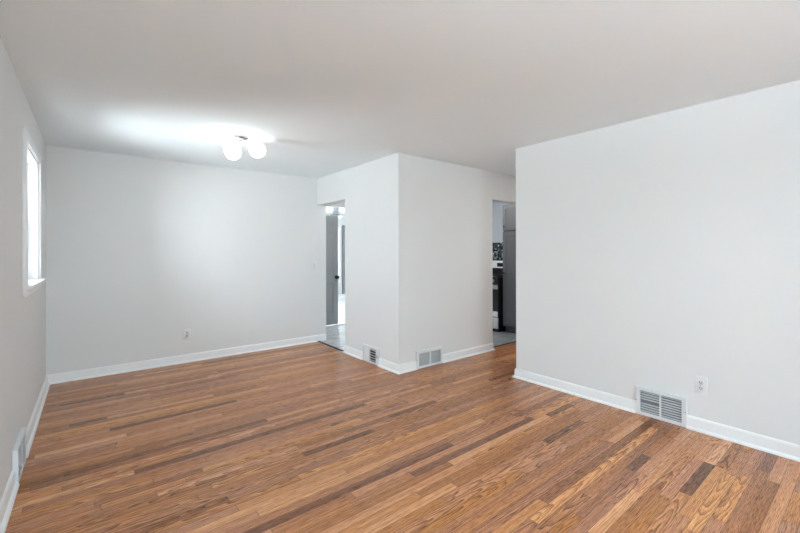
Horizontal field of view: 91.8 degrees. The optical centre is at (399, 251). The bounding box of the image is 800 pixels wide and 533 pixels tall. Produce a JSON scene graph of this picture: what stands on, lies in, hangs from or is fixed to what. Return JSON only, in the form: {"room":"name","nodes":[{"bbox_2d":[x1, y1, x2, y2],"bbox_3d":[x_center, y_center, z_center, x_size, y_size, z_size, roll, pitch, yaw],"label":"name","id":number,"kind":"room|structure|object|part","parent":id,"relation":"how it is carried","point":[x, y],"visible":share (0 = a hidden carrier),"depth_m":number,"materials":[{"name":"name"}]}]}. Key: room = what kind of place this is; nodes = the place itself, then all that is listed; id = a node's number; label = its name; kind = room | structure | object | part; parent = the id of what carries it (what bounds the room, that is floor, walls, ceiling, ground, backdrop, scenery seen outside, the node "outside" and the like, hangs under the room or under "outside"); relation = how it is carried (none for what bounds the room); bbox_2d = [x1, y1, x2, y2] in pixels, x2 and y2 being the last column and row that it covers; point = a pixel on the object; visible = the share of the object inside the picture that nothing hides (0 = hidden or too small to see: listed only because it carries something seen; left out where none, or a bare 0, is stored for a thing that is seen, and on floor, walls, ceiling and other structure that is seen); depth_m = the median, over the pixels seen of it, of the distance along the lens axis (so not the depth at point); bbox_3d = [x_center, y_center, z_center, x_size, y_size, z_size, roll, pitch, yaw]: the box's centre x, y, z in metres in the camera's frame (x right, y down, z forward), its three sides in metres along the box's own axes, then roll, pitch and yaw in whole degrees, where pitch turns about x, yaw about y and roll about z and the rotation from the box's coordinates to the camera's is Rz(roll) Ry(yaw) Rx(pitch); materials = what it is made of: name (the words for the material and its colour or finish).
{"room":"empty living room","nodes":[
{"label":"empty living room","id":0,"kind":"room"},
{"bbox_2d":[0,36,45,501],"bbox_3d":[-1.060,0.125,0.615,0.180,2.440,8.685,0,0,-39],"label":"wall","id":1,"kind":"structure","parent":0,"point":[22,319],"depth_m":2.31,"materials":[{"name":"paint"}]},
{"bbox_2d":[12,427,26,482],"bbox_3d":[-2.331,1.245,2.378,0.028,0.204,0.370,0,0,-39],"label":"air vent","id":2,"kind":"object","parent":1,"relation":"in","point":[19,452],"visible":0.98,"depth_m":2.35,"materials":[{"name":"white metal"}]},
{"bbox_2d":[0,375,49,532],"bbox_3d":[-0.991,1.297,0.701,0.032,0.096,8.335,0,0,-39],"label":"baseboard","id":3,"kind":"structure","parent":1,"relation":"attached to","point":[9,495],"depth_m":2.21,"materials":[{"name":"white wood"}]},
{"bbox_2d":[22,127,45,296],"bbox_3d":[-2.886,-0.263,2.942,0.230,1.135,1.040,0,0,-39],"label":"window","id":4,"kind":"structure","parent":1,"relation":"in","point":[32,280],"depth_m":3.29,"materials":[{"name":"white"}]},
{"bbox_3d":[-2.858,0.243,2.964,0.160,0.026,0.898,0,0,-39],"label":"sill","id":5,"kind":"part","parent":4,"relation":"part of","materials":[{"name":"white"}]},
{"bbox_2d":[46,145,325,374],"bbox_3d":[-2.415,0.128,4.994,3.166,2.440,0.150,0,0,-39],"label":"wall","id":6,"kind":"structure","parent":0,"point":[141,252],"depth_m":4.63,"materials":[{"name":"paint"}]},
{"bbox_2d":[47,334,325,384],"bbox_3d":[-2.358,1.300,4.922,3.161,0.096,0.032,0,0,-39],"label":"baseboard","id":7,"kind":"structure","parent":6,"relation":"attached to","point":[63,377],"depth_m":4.64,"materials":[{"name":"white wood"}]},
{"bbox_2d":[183,328,190,339],"bbox_3d":[-2.603,1.006,4.741,0.080,0.130,0.008,0,0,-39],"label":"wall outlet","id":8,"kind":"object","parent":6,"relation":"attached to","point":[186,332],"visible":1,"depth_m":4.74,"materials":[{"name":"white plastic"}]},
{"bbox_2d":[312,261,316,269],"bbox_3d":[-1.281,0.203,5.796,0.078,0.125,0.012,0,0,-39],"label":"light switch","id":9,"kind":"object","parent":6,"relation":"attached to","point":[314,263],"visible":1,"depth_m":5.79,"materials":[{"name":"white plastic"}]},
{"bbox_2d":[326,214,344,294],"bbox_3d":[-2.607,0.129,10.810,3.789,2.440,0.150,0,0,-39],"label":"wall","id":10,"kind":"structure","parent":0,"point":[341,221],"depth_m":11.42,"materials":[{"name":"paint"}]},
{"bbox_2d":[338,227,340,282],"bbox_3d":[-2.255,0.093,11.065,1.220,1.630,0.190,0,0,-39],"label":"window","id":11,"kind":"structure","parent":10,"relation":"in","point":[339,228],"depth_m":11.36,"materials":[{"name":"white"}]},
{"bbox_2d":[342,225,344,293],"bbox_3d":[-1.663,0.221,11.413,0.070,2.010,0.055,0,0,-39],"label":"trim","id":12,"kind":"structure","parent":10,"relation":"attached to","point":[343,226],"depth_m":11.39,"materials":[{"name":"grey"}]},
{"bbox_2d":[326,202,344,207],"bbox_3d":[-1.168,-0.944,6.823,1.069,0.302,0.120,0,0,-39],"label":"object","id":13,"kind":"structure","parent":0,"point":[338,205],"depth_m":6.83,"materials":[{"name":"paint"}]},
{"bbox_2d":[317,153,408,363],"bbox_3d":[-0.573,0.124,5.104,0.150,2.440,1.977,0,0,-39],"label":"wall","id":14,"kind":"structure","parent":0,"point":[375,194],"depth_m":4.63,"materials":[{"name":"paint"}]},
{"bbox_2d":[318,341,343,350],"bbox_3d":[-0.981,1.341,5.516,0.030,0.006,0.816,0,0,-39],"label":"trim","id":15,"kind":"structure","parent":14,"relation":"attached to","point":[318,341],"depth_m":5.50,"materials":[{"name":"black"}]},
{"bbox_2d":[343,345,398,373],"bbox_3d":[-0.379,1.295,4.719,0.032,0.096,1.200,0,0,-39],"label":"baseboard","id":16,"kind":"structure","parent":14,"relation":"attached to","point":[385,364],"depth_m":4.53,"materials":[{"name":"white wood"}]},
{"bbox_2d":[363,344,379,365],"bbox_3d":[-0.353,1.243,4.687,0.030,0.199,0.342,0,0,-39],"label":"air vent","id":17,"kind":"object","parent":14,"relation":"in","point":[372,354],"visible":1,"depth_m":4.68,"materials":[{"name":"white metal"}]},
{"bbox_2d":[0,0,799,214],"bbox_3d":[0.254,-1.158,4.683,7.355,0.120,13.400,0,0,-39],"label":"ceiling","id":18,"kind":"structure","parent":0,"point":[327,87],"depth_m":2.31,"materials":[{"name":"paint"}]},
{"bbox_2d":[222,134,265,159],"bbox_3d":[-1.523,-0.996,3.710,0.392,0.197,0.394,0,0,-39],"label":"ceiling light","id":19,"kind":"object","parent":18,"relation":"attached to","point":[231,145],"visible":1,"depth_m":3.63,"materials":[{"name":"white glass"}]},
{"bbox_3d":[-1.541,-0.974,3.542,0.154,0.154,0.154,0,0,-39],"label":"globe","id":20,"kind":"part","parent":19,"relation":"part of","materials":[{"name":"white glass"}]},
{"bbox_3d":[-1.628,-0.974,3.779,0.154,0.154,0.154,0,0,-39],"label":"globe","id":21,"kind":"part","parent":19,"relation":"part of","materials":[{"name":"white glass"}]},
{"bbox_3d":[-1.362,-0.974,3.700,0.154,0.154,0.154,0,0,-39],"label":"globe","id":22,"kind":"part","parent":19,"relation":"part of","materials":[{"name":"white glass"}]},
{"bbox_2d":[330,207,342,217],"bbox_3d":[-1.568,-0.966,9.600,0.312,0.255,0.312,0,0,-39],"label":"flush ceiling light","id":23,"kind":"object","parent":18,"relation":"attached to","point":[336,211],"visible":0.87,"depth_m":9.52,"materials":[{"name":"white glass"}]},
{"bbox_2d":[5,297,799,532],"bbox_3d":[0.276,1.367,4.663,7.055,0.050,13.152,0,0,-39],"label":"floor","id":24,"kind":"structure","parent":0,"point":[315,437],"depth_m":2.51,"materials":[{"name":"brown wood"}]},
{"bbox_2d":[326,323,344,326],"bbox_3d":[-1.354,1.334,6.918,0.889,0.024,0.063,0,0,-39],"label":"trim","id":25,"kind":"structure","parent":24,"relation":"on","point":[340,323],"depth_m":7.05,"materials":[{"name":"white wood"}]},
{"bbox_2d":[492,260,504,331],"bbox_3d":[1.660,0.751,6.938,0.812,1.175,0.755,0,0,-39],"label":"range","id":26,"kind":"object","parent":24,"relation":"on","point":[497,266],"visible":0.24,"depth_m":6.48,"materials":[{"name":"black metal"}]},
{"bbox_3d":[1.387,0.820,6.719,0.004,0.530,0.747,0,0,-39],"label":"steel trim","id":27,"kind":"part","parent":26,"relation":"part of","materials":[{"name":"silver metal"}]},
{"bbox_3d":[1.399,0.817,6.729,0.028,0.535,0.749,0,0,-39],"label":"oven door","id":28,"kind":"part","parent":26,"relation":"part of","materials":[{"name":"black metal"}]},
{"bbox_3d":[1.399,1.192,6.729,0.028,0.185,0.749,0,0,-39],"label":"drawer","id":29,"kind":"part","parent":26,"relation":"part of","materials":[{"name":"silver metal"}]},
{"bbox_3d":[1.399,0.489,6.729,0.030,0.100,0.749,0,0,-39],"label":"control panel","id":30,"kind":"part","parent":26,"relation":"part of","materials":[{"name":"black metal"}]},
{"bbox_3d":[1.884,0.359,7.117,0.008,0.121,0.747,0,0,-39],"label":"splash panel","id":31,"kind":"part","parent":26,"relation":"part of","materials":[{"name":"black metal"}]},
{"bbox_2d":[493,273,502,277],"bbox_3d":[1.645,0.415,6.926,0.620,0.037,0.755,0,0,-39],"label":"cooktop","id":32,"kind":"object","parent":26,"relation":"in","point":[495,275],"depth_m":6.62,"materials":[{"name":"black metal"}]},
{"bbox_2d":[503,204,515,332],"bbox_3d":[2.088,0.273,6.458,0.630,2.130,0.490,0,0,-39],"label":"pantry cabinet","id":33,"kind":"object","parent":24,"relation":"on","point":[509,210],"visible":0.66,"depth_m":6.37,"materials":[{"name":"grey paint"}]},
{"bbox_3d":[1.871,-0.566,6.286,0.019,0.421,0.482,0,0,-39],"label":"door","id":34,"kind":"part","parent":33,"relation":"part of","materials":[{"name":"grey paint"}]},
{"bbox_2d":[409,155,515,363],"bbox_3d":[1.046,0.120,5.207,2.509,2.440,0.120,0,0,-39],"label":"wall","id":35,"kind":"structure","parent":0,"point":[451,273],"depth_m":4.80,"materials":[{"name":"paint"}]},
{"bbox_2d":[416,346,441,368],"bbox_3d":[0.345,1.239,4.555,0.408,0.204,0.022,0,0,-39],"label":"air vent","id":36,"kind":"object","parent":35,"relation":"in","point":[422,356],"visible":1,"depth_m":4.54,"materials":[{"name":"white metal"}]},
{"bbox_2d":[398,343,494,374],"bbox_3d":[0.978,1.292,5.054,2.570,0.096,0.032,0,0,-39],"label":"baseboard","id":37,"kind":"structure","parent":35,"relation":"attached to","point":[410,366],"depth_m":4.84,"materials":[{"name":"white wood"}]},
{"bbox_2d":[492,201,511,260],"bbox_3d":[1.864,0.118,7.474,0.162,2.440,2.642,0,0,-39],"label":"wall","id":38,"kind":"structure","parent":0,"point":[497,207],"depth_m":7.37,"materials":[{"name":"white paint"}]},
{"bbox_2d":[516,80,799,444],"bbox_3d":[3.055,0.116,1.968,0.120,2.440,5.666,0,0,-39],"label":"wall","id":39,"kind":"structure","parent":0,"point":[659,252],"depth_m":3.01,"materials":[{"name":"paint"}]},
{"bbox_2d":[512,368,799,461],"bbox_3d":[2.973,1.288,2.049,0.152,0.096,5.498,0,0,-39],"label":"baseboard","id":40,"kind":"structure","parent":39,"relation":"attached to","point":[771,445],"depth_m":2.89,"materials":[{"name":"white wood"}]},
{"bbox_2d":[636,385,686,427],"bbox_3d":[2.073,1.224,3.086,0.022,0.225,0.353,0,0,-39],"label":"air vent","id":41,"kind":"object","parent":39,"relation":"in","point":[665,405],"visible":1,"depth_m":3.08,"materials":[{"name":"white metal"}]},
{"bbox_2d":[694,376,707,395],"bbox_3d":[2.241,0.995,2.886,0.008,0.130,0.080,0,0,-39],"label":"wall outlet","id":42,"kind":"object","parent":39,"relation":"attached to","point":[700,383],"visible":1,"depth_m":2.88,"materials":[{"name":"white plastic"}]},
{"bbox_3d":[-2.754,0.129,7.836,0.150,2.440,4.715,0,0,-39],"label":"wall","id":43,"kind":"structure","parent":0,"visible":0},
{"bbox_2d":[326,215,338,324],"bbox_3d":[-1.398,0.332,6.845,0.710,1.968,0.105,0,0,-39],"label":"door","id":44,"kind":"structure","parent":43,"relation":"in","point":[332,277],"depth_m":7.01,"materials":[{"name":"grey paint"}]}
]}

